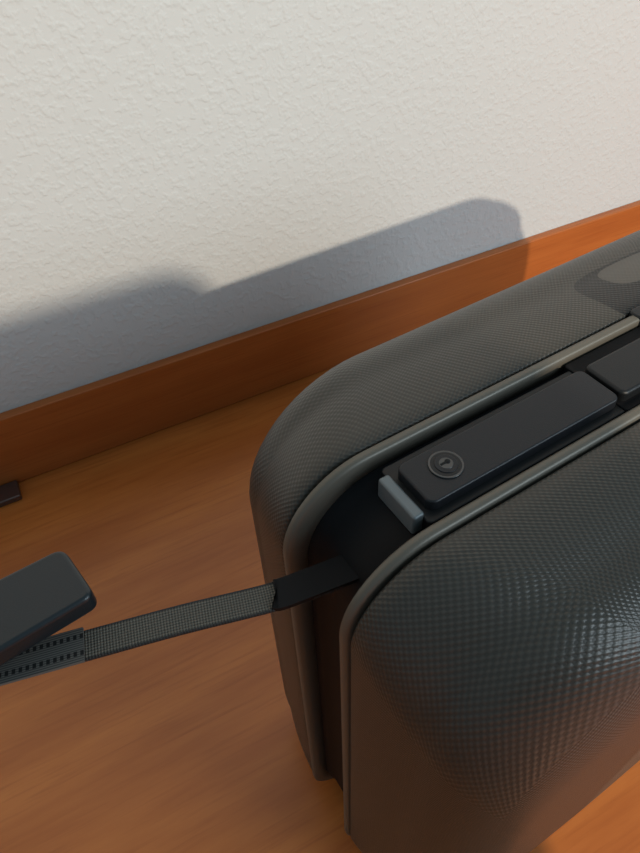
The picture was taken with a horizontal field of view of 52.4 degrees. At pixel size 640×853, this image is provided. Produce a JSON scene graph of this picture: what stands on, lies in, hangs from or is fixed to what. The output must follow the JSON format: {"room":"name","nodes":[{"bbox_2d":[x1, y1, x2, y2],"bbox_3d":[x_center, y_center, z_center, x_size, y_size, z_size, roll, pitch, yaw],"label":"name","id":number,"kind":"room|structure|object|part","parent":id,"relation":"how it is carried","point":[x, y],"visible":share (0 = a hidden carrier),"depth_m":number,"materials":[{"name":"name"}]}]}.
{"room":"bedroom","nodes":[
{"label":"bedroom","id":0,"kind":"room"},
{"bbox_2d":[0,0,639,412],"bbox_3d":[0.059,-1.065,0.250,6.000,2.650,0.100,-22,49,-17],"label":"wall","id":1,"kind":"structure","parent":0,"point":[177,176],"depth_m":0.83,"materials":[{"name":"white paint"}]},
{"bbox_2d":[0,200,639,485],"bbox_3d":[0.126,-0.188,1.090,6.000,0.121,0.015,-22,49,-17],"label":"baseboard","id":2,"kind":"structure","parent":1,"relation":"attached to","point":[50,433],"depth_m":1.01,"materials":[{"name":"brown wood"}]},
{"bbox_2d":[0,367,639,852],"bbox_3d":[1.029,1.113,-0.083,6.000,0.050,3.952,-22,49,-17],"label":"floor","id":3,"kind":"structure","parent":0,"point":[190,742],"depth_m":0.72,"materials":[{"name":"laminate"}]},
{"bbox_2d":[0,480,21,506],"bbox_3d":[-0.449,0.098,0.919,0.047,0.010,0.033,-22,49,-17],"label":"door stop","id":4,"kind":"object","parent":3,"relation":"on","point":[10,492],"visible":1,"depth_m":0.92,"materials":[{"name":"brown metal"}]},
{"bbox_2d":[249,230,639,768],"bbox_3d":[0.218,0.043,0.618,0.610,0.475,0.101,-25,50,-20],"label":"shell","id":5,"kind":"object","parent":3,"relation":"on","point":[382,391],"visible":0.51,"depth_m":0.38,"materials":[{"name":"grey plastic"}]},
{"bbox_2d":[308,372,562,790],"bbox_3d":[0.261,0.092,0.569,0.589,0.454,0.052,-25,50,-20],"label":"channel","id":6,"kind":"object","parent":5,"relation":"attached to","point":[359,527],"visible":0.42,"depth_m":0.33,"materials":[{"name":"black rubber"}]},
{"bbox_2d":[84,582,355,661],"bbox_3d":[-0.077,0.094,0.305,0.216,0.002,0.019,-14,47,-10],"label":"strap webbing","id":7,"kind":"object","parent":6,"relation":"attached to","point":[167,623],"visible":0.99,"depth_m":0.31,"materials":[{"name":"grey fabric"}]},
{"bbox_2d":[0,627,84,685],"bbox_3d":[-0.145,0.109,0.293,0.076,0.002,0.017,-13,47,-10],"label":"strap","id":8,"kind":"object","parent":7,"relation":"on","point":[66,649],"visible":0.99,"depth_m":0.29,"materials":[{"name":"grey fabric"}]},
{"label":"loop","id":9,"kind":"object","parent":8,"relation":"attached to","visible":0},
{"bbox_2d":[0,552,96,665],"bbox_3d":[-0.137,0.084,0.296,0.064,0.012,0.038,-25,50,-20],"label":"luggage tag","id":10,"kind":"object","parent":9,"relation":"attached to","point":[47,595],"visible":1,"depth_m":0.29,"materials":[{"name":"black plastic"}]},
{"bbox_2d":[272,555,358,610],"bbox_3d":[0.000,0.075,0.319,0.054,0.003,0.016,-17,48,-14],"label":"strap","id":11,"kind":"object","parent":7,"relation":"attached to","point":[299,587],"visible":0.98,"depth_m":0.32,"materials":[{"name":"black fabric"}]},
{"bbox_2d":[381,371,624,529],"bbox_3d":[0.098,0.006,0.336,0.136,0.018,0.040,-25,50,-20],"label":"lock","id":12,"kind":"object","parent":6,"relation":"attached to","point":[456,469],"visible":0.99,"depth_m":0.33,"materials":[{"name":"black plastic"}]},
{"bbox_2d":[378,475,423,533],"bbox_3d":[0.039,0.037,0.314,0.007,0.014,0.029,-25,50,-20],"label":"clip","id":13,"kind":"object","parent":12,"relation":"attached to","point":[390,493],"visible":1,"depth_m":0.31,"materials":[{"name":"grey metal"}]},
{"bbox_2d":[562,327,639,412],"bbox_3d":[0.254,-0.069,0.402,0.242,0.018,0.045,-25,50,-20],"label":"latch","id":14,"kind":"object","parent":6,"relation":"on","point":[580,364],"depth_m":0.36,"materials":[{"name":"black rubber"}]},
{"bbox_3d":[0.255,-0.067,0.400,0.238,0.018,0.028,-25,50,-20],"label":"carry handle","id":15,"kind":"part","parent":14,"relation":"part of","materials":[{"name":"black plastic"}]},
{"bbox_2d":[283,315,639,780],"bbox_3d":[0.247,0.076,0.585,0.612,0.477,0.007,-25,50,-20],"label":"trim","id":16,"kind":"structure","parent":5,"relation":"attached to","point":[303,524],"depth_m":0.35,"materials":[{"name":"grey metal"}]},
{"bbox_2d":[629,306,639,327],"bbox_3d":[0.239,-0.086,0.417,0.114,0.012,0.010,-25,50,-20],"label":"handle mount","id":17,"kind":"object","parent":16,"relation":"attached to","point":[636,311],"visible":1,"depth_m":0.40,"materials":[{"name":"black plastic"}]},
{"bbox_2d":[350,422,639,852],"bbox_3d":[0.304,0.140,0.521,0.610,0.475,0.098,-25,50,-20],"label":"shell","id":18,"kind":"object","parent":3,"relation":"on","point":[495,676],"visible":1,"depth_m":0.29,"materials":[{"name":"grey plastic"}]},
{"bbox_2d":[339,404,639,834],"bbox_3d":[0.276,0.108,0.553,0.612,0.477,0.007,-25,50,-20],"label":"trim","id":19,"kind":"structure","parent":18,"relation":"attached to","point":[449,524],"depth_m":0.31,"materials":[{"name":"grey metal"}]}
]}

